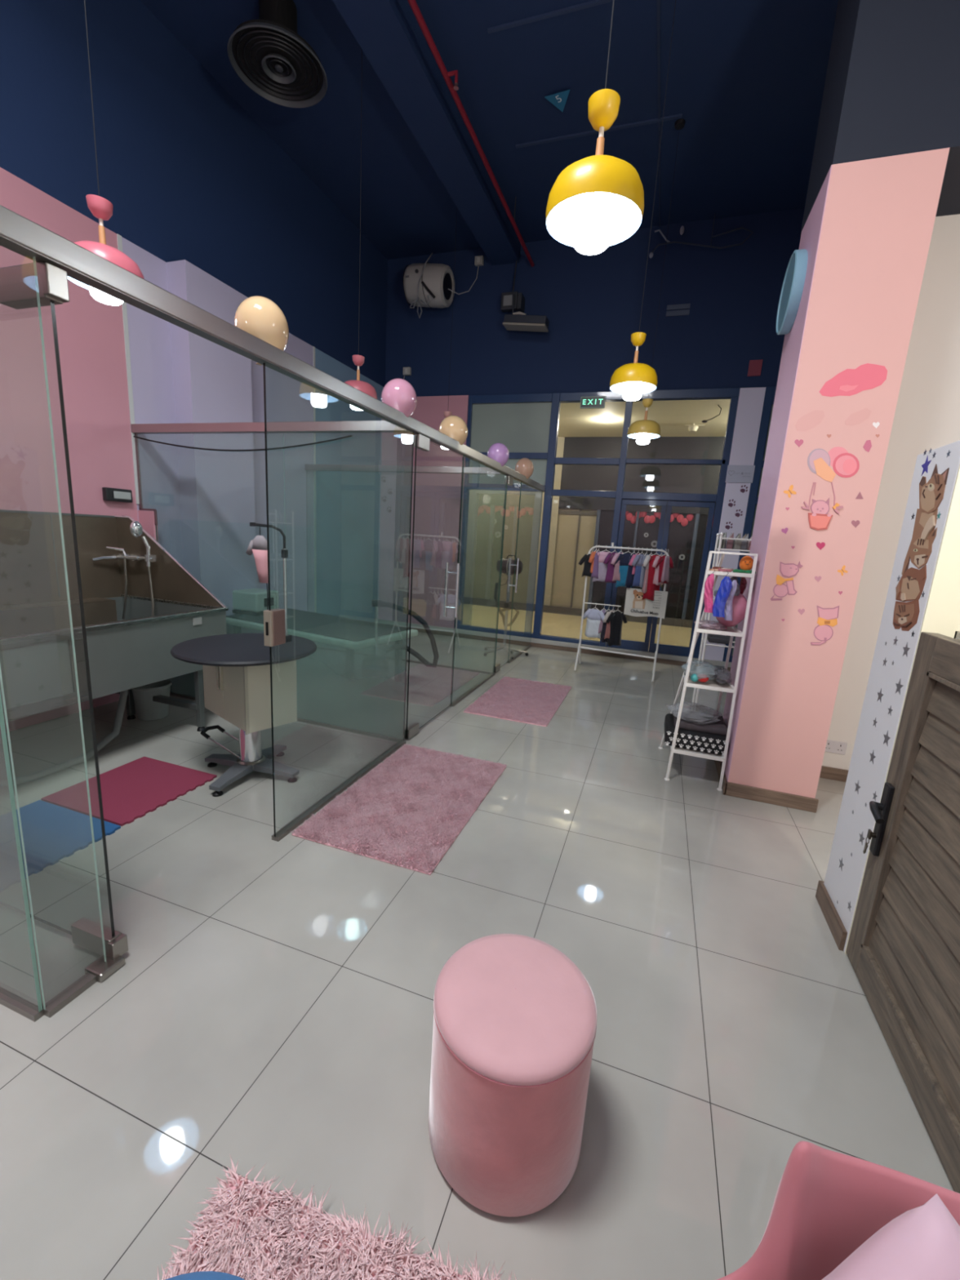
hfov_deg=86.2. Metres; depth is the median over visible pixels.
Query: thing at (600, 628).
garment
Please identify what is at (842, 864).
sticker
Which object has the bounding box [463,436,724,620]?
window
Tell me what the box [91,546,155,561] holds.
mixer tap
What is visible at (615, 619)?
garment
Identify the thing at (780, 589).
sticker
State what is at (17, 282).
door
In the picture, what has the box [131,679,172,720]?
bucket
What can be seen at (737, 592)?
pack
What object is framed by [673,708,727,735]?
cushion
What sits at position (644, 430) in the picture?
pendant lamp
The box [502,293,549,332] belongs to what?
floodlight
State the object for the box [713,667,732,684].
plastic bag
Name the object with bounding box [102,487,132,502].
power outlet
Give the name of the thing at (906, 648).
sticker
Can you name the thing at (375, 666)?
floor blower
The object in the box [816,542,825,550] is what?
sticker
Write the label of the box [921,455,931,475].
sticker
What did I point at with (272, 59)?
ceiling vent
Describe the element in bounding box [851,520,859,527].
sticker
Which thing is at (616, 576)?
garment
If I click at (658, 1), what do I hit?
trim
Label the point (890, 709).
sticker
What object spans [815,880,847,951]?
baseboard
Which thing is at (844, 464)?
sticker
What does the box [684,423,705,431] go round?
track spotlight
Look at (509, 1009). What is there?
seat cushion
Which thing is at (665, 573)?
garment
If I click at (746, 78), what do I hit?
ceiling
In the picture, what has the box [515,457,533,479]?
balloon
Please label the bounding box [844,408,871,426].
sticker
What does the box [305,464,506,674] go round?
glass wall
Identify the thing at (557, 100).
sign
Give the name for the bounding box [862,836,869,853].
keys
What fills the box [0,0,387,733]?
wall
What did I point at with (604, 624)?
garment
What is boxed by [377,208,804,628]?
wall
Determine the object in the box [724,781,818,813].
baseboard
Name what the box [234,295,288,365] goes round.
balloon
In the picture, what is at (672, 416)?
window
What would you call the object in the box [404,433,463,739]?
door
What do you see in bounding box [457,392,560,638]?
window frame
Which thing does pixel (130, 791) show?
foam mat
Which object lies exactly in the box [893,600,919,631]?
sticker
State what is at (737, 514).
sticker
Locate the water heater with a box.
[402,252,479,318]
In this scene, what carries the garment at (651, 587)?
hanging from the rail
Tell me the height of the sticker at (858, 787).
0.055 m
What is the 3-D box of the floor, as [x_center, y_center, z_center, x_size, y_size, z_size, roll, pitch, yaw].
[0.436,1.078,2.568,7.950,0.050,9.440,7,12,18]
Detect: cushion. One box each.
[433,933,597,1085]
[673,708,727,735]
[821,1193,959,1279]
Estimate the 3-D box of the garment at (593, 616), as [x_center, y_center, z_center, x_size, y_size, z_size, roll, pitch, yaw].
[1.367,-0.236,6.142,0.341,0.418,0.085,13,15,39]
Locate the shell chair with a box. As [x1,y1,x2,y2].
[716,1140,959,1279]
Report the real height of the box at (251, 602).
0.220 m
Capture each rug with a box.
[157,1154,516,1279]
[289,743,507,875]
[463,676,571,726]
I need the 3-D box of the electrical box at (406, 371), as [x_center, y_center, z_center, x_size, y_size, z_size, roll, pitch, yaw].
[-1.040,-3.829,7.308,0.110,0.100,0.055,7,12,18]
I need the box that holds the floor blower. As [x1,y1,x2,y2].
[361,600,439,679]
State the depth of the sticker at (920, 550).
1.81 m
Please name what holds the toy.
on the ladder shelf at (713, 685)
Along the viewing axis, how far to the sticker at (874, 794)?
1.92 m
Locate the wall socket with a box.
[824,739,847,755]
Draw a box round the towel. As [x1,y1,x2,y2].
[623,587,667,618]
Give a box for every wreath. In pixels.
[650,540,657,546]
[679,554,684,559]
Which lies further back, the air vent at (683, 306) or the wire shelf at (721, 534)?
the air vent at (683, 306)
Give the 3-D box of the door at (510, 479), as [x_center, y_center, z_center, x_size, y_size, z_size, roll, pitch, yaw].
[0.315,-0.721,5.823,0.121,2.135,0.560,7,12,18]
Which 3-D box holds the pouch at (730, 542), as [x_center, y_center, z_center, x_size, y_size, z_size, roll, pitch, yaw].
[1.859,-0.737,3.810,0.040,0.120,0.028,7,12,18]
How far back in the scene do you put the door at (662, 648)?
6.55 m
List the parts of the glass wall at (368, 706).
edge trim, header rail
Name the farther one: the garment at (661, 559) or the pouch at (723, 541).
the garment at (661, 559)
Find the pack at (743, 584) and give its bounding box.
[739,577,746,594]
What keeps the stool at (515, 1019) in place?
on the floor
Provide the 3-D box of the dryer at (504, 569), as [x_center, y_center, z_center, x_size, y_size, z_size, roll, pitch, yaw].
[0.364,-0.450,6.649,0.615,1.295,0.587,7,12,18]
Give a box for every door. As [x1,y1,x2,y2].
[0,261,128,982]
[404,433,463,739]
[493,475,521,672]
[605,499,666,651]
[648,500,715,657]
[845,631,959,1193]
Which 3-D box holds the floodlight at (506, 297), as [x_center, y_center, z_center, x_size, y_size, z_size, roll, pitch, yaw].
[0.442,-4.647,6.547,0.260,0.841,0.217,7,12,18]
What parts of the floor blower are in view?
motor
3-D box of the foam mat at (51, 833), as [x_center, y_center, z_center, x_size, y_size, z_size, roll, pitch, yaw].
[-2.140,0.936,2.340,0.600,0.012,0.593,7,12,18]
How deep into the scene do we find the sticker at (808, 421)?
2.78 m
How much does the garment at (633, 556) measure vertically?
0.308 m
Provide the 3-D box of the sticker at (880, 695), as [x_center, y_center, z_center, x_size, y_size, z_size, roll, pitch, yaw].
[1.548,0.214,1.984,0.001,0.056,0.057,7,12,18]
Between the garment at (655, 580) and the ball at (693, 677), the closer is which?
the ball at (693, 677)
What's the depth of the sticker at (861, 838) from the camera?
1.98 m
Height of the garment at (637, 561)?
0.448 m
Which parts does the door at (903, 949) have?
lever handle, handle plate, rail, plank panel, rail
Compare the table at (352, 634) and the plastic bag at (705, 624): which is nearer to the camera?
the plastic bag at (705, 624)
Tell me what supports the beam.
attached to the ceiling
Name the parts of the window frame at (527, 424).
pane, pane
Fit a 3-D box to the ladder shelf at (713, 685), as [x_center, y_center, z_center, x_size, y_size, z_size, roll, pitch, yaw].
[1.511,0.164,3.471,0.399,1.506,0.580,7,12,18]
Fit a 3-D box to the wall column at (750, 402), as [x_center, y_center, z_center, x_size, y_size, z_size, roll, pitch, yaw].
[3.119,-1.360,6.404,0.270,3.265,0.240,7,12,18]
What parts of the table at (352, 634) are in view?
leg, leg, leg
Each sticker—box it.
[724,521,732,529]
[728,499,735,506]
[735,509,742,516]
[740,484,747,493]
[770,560,802,600]
[781,527,788,533]
[783,484,796,497]
[794,439,803,446]
[795,409,824,431]
[797,608,804,614]
[801,446,859,530]
[810,605,839,645]
[814,576,821,582]
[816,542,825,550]
[819,363,887,396]
[837,564,848,575]
[839,857,844,869]
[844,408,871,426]
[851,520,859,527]
[854,780,860,792]
[855,491,862,498]
[858,831,864,845]
[862,440,871,452]
[869,751,875,764]
[872,422,879,428]
[872,791,877,801]
[876,688,883,702]
[883,730,889,745]
[888,705,892,715]
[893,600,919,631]
[895,555,926,601]
[895,679,902,694]
[902,463,949,576]
[902,641,910,657]
[908,527,937,568]
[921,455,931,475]
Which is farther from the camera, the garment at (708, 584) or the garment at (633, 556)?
the garment at (633, 556)
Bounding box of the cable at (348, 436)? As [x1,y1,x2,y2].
[133,435,352,451]
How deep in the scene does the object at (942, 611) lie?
1.70 m
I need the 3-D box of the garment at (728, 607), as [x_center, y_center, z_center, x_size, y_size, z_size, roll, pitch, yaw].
[1.548,-0.265,3.177,0.052,0.286,0.059,-3,13,-30]
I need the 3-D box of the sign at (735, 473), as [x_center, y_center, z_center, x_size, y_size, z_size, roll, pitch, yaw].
[3.119,-1.990,6.149,0.296,0.200,0.018,7,12,18]
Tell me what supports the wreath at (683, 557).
attached to the window at (665, 478)
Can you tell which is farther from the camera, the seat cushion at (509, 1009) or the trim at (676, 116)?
the trim at (676, 116)
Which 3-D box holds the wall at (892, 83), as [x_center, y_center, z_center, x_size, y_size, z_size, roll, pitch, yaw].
[3.454,-3.105,2.195,3.240,1.760,0.650,7,12,18]
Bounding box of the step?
[378,619,731,667]
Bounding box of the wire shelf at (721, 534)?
[690,532,751,711]
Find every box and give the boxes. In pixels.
[263,608,285,646]
[402,366,411,375]
[474,255,484,266]
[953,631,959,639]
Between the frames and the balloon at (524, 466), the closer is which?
the balloon at (524, 466)
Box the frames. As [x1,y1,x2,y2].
[586,509,699,619]
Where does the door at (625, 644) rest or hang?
attached to the window at (717, 498)
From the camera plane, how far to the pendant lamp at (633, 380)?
3.44 m
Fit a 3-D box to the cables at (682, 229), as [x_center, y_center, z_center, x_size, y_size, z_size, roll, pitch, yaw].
[2.509,-4.596,5.814,1.090,0.401,0.061,6,12,14]
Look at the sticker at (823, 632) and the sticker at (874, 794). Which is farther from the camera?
the sticker at (823, 632)
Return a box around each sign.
[544,89,569,111]
[579,395,605,408]
[725,465,755,483]
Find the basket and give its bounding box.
[808,512,832,530]
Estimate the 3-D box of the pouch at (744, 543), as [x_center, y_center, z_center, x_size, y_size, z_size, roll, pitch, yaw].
[1.954,-0.725,3.779,0.040,0.120,0.028,12,14,35]
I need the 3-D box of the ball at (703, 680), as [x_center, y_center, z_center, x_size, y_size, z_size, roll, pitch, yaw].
[1.450,0.249,3.338,0.072,0.054,0.058,7,12,18]
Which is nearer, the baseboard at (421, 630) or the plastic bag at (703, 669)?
the plastic bag at (703, 669)
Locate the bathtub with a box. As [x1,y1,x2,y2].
[0,509,228,787]
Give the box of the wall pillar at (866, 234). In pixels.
[721,147,949,798]
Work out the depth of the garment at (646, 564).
5.78 m
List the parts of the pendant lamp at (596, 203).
bulb, lamp shade, cord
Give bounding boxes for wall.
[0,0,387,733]
[0,204,545,1017]
[0,692,47,1022]
[130,420,410,742]
[137,510,158,542]
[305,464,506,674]
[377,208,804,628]
[800,0,959,236]
[822,213,959,769]
[823,440,959,952]
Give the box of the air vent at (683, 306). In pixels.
[666,303,690,316]
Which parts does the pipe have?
hanger rod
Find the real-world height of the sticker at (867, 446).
0.063 m
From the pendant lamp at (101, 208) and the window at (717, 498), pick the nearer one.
the pendant lamp at (101, 208)
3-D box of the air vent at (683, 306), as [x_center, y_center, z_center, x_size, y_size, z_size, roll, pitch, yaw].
[2.360,-3.930,6.111,0.260,0.120,0.012,7,12,18]
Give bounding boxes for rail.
[573,542,668,681]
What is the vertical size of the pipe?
0.370 m
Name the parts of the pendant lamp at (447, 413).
cord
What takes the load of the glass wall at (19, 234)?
on the floor
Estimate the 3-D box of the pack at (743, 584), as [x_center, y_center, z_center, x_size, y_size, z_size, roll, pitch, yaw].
[1.687,-0.358,3.296,0.053,0.176,0.056,-5,14,-34]
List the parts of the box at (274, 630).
strike plate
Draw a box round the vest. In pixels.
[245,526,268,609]
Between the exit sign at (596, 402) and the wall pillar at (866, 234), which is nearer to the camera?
the wall pillar at (866, 234)
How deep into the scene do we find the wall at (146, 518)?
4.20 m
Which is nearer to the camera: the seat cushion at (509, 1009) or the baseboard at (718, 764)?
the seat cushion at (509, 1009)
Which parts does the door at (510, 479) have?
pull handle, pull handle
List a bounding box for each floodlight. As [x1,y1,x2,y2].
[500,260,524,312]
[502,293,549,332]
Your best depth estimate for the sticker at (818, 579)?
2.90 m
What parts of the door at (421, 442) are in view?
pull handle, pull handle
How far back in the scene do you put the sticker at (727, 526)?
6.29 m
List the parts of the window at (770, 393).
pane, pane, pane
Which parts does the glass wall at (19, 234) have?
glass pane, header rail, glass pane, glass pane, glass pane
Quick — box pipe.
[407,0,534,266]
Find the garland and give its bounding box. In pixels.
[625,511,693,526]
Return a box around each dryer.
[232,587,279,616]
[483,554,528,658]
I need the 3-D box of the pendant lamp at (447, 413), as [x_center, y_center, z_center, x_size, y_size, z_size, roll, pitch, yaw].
[-0.318,-3.581,5.782,0.316,2.710,0.316,7,12,18]
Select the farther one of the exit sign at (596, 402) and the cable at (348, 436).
the exit sign at (596, 402)
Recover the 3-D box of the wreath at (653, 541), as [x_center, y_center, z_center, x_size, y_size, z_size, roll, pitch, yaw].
[3.131,-1.724,9.205,0.120,0.120,0.020,7,12,18]
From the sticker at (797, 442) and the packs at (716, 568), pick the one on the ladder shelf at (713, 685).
the packs at (716, 568)
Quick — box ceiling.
[140,0,838,259]
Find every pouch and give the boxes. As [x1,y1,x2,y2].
[720,532,726,548]
[725,532,733,549]
[733,533,741,549]
[740,533,748,550]
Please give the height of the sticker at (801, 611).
0.038 m
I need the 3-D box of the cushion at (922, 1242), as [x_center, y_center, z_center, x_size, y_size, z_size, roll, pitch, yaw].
[0.566,0.967,0.634,0.490,0.484,0.198,2,12,-9]
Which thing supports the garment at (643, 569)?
hanging from the rail
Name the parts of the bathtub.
bath door, door frame, panel, leg, panel, leg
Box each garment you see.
[577,548,594,577]
[583,604,604,638]
[588,545,597,573]
[591,545,611,582]
[591,547,599,578]
[598,604,606,633]
[600,604,610,642]
[602,604,615,639]
[603,548,617,583]
[605,604,627,646]
[610,546,623,581]
[613,546,634,587]
[625,546,635,588]
[628,551,639,574]
[631,547,644,586]
[638,547,648,587]
[641,547,653,593]
[642,551,660,600]
[652,549,663,585]
[655,550,674,583]
[660,549,669,582]
[703,568,715,613]
[712,570,732,617]
[724,576,737,620]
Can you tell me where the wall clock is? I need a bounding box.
[776,248,808,334]
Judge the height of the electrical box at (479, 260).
0.100 m
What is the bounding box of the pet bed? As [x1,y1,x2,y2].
[664,708,728,755]
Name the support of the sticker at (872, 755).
attached to the wall at (842, 886)
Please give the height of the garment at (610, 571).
0.428 m
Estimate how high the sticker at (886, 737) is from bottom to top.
0.058 m
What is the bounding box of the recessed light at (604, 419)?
[601,417,611,421]
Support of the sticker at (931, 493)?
attached to the wall at (842, 886)
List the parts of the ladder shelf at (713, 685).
leg, leg, shelf frame, shelf frame, shelf frame, shelf frame, leg, frame, leg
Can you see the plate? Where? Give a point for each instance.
(755, 366)
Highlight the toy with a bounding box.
[733,555,755,573]
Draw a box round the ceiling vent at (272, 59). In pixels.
[226,0,327,107]
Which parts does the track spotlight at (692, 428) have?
arm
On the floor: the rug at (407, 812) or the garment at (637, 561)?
the rug at (407, 812)
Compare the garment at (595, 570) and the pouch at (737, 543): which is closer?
the pouch at (737, 543)
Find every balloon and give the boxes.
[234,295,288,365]
[381,377,417,417]
[438,415,467,451]
[487,442,509,466]
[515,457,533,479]
[715,592,746,629]
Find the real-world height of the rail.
1.518 m
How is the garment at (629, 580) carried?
hanging from the rail
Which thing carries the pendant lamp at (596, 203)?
hanging from the ceiling
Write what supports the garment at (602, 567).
hanging from the rail
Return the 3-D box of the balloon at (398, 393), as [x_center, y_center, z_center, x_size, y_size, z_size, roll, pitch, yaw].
[-0.497,-1.469,3.153,0.216,0.252,0.216,7,12,18]
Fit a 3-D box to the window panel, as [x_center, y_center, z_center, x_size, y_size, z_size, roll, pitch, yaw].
[2.758,-0.372,9.758,10.000,0.050,5.380,7,12,18]
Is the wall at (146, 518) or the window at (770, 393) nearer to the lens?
the wall at (146, 518)
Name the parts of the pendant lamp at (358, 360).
bulb, cord, lamp shade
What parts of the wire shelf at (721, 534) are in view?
post, post, rail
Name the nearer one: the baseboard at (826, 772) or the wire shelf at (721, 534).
the baseboard at (826, 772)
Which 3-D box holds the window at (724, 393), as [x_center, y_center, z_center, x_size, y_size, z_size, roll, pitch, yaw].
[1.965,-1.495,6.712,2.130,3.270,0.100,7,12,18]
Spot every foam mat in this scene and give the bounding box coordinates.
[0,800,120,892]
[40,756,217,826]
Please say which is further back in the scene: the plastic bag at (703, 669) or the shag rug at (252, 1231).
the plastic bag at (703, 669)
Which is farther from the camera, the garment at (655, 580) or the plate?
the plate
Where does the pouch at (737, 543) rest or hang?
on the wire shelf at (721, 534)
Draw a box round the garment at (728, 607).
[724,576,737,620]
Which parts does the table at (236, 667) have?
cabinet door, door handle, door handle, leg, leg, cabinet door, corner trim, leg, leg, clamp knob, arm post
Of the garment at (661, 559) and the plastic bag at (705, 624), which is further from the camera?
the garment at (661, 559)
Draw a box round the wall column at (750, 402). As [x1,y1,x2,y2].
[701,386,765,661]
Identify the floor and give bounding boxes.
[0,631,954,1279]
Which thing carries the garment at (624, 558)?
hanging from the rail
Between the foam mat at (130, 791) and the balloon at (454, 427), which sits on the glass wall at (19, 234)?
the balloon at (454, 427)
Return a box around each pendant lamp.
[67,0,144,305]
[344,49,377,410]
[437,206,457,449]
[546,0,644,254]
[609,0,675,400]
[627,118,685,444]
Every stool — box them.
[164,1271,244,1279]
[428,933,597,1217]
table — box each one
[170,522,316,796]
[226,608,417,682]
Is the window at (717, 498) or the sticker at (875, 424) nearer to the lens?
the sticker at (875, 424)
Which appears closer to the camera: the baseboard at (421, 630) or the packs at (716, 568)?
the packs at (716, 568)
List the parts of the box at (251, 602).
control knob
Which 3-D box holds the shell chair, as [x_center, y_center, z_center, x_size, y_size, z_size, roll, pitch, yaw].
[0.563,1.111,0.592,0.687,0.697,0.449,8,12,23]
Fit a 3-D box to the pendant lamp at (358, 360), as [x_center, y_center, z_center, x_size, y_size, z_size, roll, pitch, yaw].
[-0.945,-3.263,4.039,0.316,2.710,0.316,7,12,18]
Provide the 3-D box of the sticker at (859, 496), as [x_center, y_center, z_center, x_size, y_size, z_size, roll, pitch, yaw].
[2.050,-0.780,2.766,0.037,0.039,0.001,7,12,18]
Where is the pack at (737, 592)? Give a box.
[729,576,739,595]
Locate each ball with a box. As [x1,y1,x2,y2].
[690,674,697,681]
[697,677,708,682]
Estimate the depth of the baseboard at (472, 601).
9.86 m
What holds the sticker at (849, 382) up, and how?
attached to the wall pillar at (866, 234)
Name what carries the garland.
attached to the window at (665, 478)
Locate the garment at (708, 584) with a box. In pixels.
[703,568,715,613]
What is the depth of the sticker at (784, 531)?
2.91 m
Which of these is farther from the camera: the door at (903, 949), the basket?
the basket
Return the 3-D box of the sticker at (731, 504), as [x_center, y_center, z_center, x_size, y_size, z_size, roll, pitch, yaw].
[3.063,-1.663,6.239,0.082,0.096,0.002,7,12,18]
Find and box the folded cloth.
[706,634,730,644]
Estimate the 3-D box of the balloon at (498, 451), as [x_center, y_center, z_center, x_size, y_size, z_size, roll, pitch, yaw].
[0.179,-1.805,5.038,0.214,0.248,0.214,7,12,18]
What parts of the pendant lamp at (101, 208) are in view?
cord, bulb, lamp shade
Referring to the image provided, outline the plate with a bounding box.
[747,360,762,376]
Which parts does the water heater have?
valve arm, tank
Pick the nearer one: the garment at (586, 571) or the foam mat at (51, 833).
the foam mat at (51, 833)
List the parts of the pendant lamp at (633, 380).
bulb, lamp shade, cord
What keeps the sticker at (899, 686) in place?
attached to the wall at (842, 886)
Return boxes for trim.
[487,0,617,33]
[515,113,682,148]
[657,0,660,226]
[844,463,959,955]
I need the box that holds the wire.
[702,404,721,422]
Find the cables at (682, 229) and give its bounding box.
[648,213,754,257]
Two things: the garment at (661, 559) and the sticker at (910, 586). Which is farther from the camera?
the garment at (661, 559)
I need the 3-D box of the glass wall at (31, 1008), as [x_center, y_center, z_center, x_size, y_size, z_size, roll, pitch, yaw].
[-2.438,-0.082,1.725,2.474,2.215,0.060,7,12,18]
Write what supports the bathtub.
on the floor
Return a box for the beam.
[332,0,520,265]
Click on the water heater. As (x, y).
(427, 285)
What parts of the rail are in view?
foot frame, foot frame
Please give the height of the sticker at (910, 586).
0.191 m
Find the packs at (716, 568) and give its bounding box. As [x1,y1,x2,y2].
[709,566,733,572]
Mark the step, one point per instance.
(660, 655)
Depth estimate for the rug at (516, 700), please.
4.81 m
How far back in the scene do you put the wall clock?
2.95 m
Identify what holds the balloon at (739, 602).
on the ladder shelf at (713, 685)
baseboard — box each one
[383,623,730,671]
[463,596,693,627]
[714,760,727,795]
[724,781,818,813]
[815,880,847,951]
[819,765,848,782]
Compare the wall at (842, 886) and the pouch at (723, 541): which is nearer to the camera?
the wall at (842, 886)
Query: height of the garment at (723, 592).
0.286 m
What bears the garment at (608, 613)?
hanging from the rail
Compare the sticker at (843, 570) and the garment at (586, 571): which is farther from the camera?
the garment at (586, 571)
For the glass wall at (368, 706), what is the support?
on the floor
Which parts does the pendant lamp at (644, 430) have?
bulb, lamp shade, cord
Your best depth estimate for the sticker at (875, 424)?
2.69 m
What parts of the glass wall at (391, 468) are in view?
header rail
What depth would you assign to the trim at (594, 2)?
3.67 m
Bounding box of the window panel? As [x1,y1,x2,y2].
[462,604,691,648]
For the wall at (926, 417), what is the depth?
3.10 m
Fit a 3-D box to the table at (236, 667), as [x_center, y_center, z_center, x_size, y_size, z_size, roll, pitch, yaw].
[-1.374,0.079,3.014,0.799,1.511,0.776,7,12,18]
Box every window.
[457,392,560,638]
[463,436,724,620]
[539,387,740,646]
[557,399,730,436]
[622,396,738,657]
[722,386,776,662]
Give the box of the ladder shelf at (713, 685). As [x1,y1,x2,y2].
[657,551,757,791]
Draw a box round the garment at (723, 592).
[712,570,732,617]
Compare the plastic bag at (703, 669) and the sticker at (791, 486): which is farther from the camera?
the plastic bag at (703, 669)
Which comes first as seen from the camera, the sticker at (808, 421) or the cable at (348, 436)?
the sticker at (808, 421)
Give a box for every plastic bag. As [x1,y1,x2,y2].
[680,660,717,680]
[693,619,725,630]
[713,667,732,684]
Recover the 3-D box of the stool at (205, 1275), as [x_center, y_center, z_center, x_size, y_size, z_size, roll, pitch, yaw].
[-0.423,1.175,0.629,0.406,0.376,0.406,7,12,18]
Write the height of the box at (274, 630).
0.160 m
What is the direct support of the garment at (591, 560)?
hanging from the rail
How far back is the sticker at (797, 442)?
2.81 m
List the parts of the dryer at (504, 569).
leg, leg, leg, leg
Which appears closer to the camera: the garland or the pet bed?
the pet bed
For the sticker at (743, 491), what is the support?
attached to the wall column at (750, 402)
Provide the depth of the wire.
6.71 m

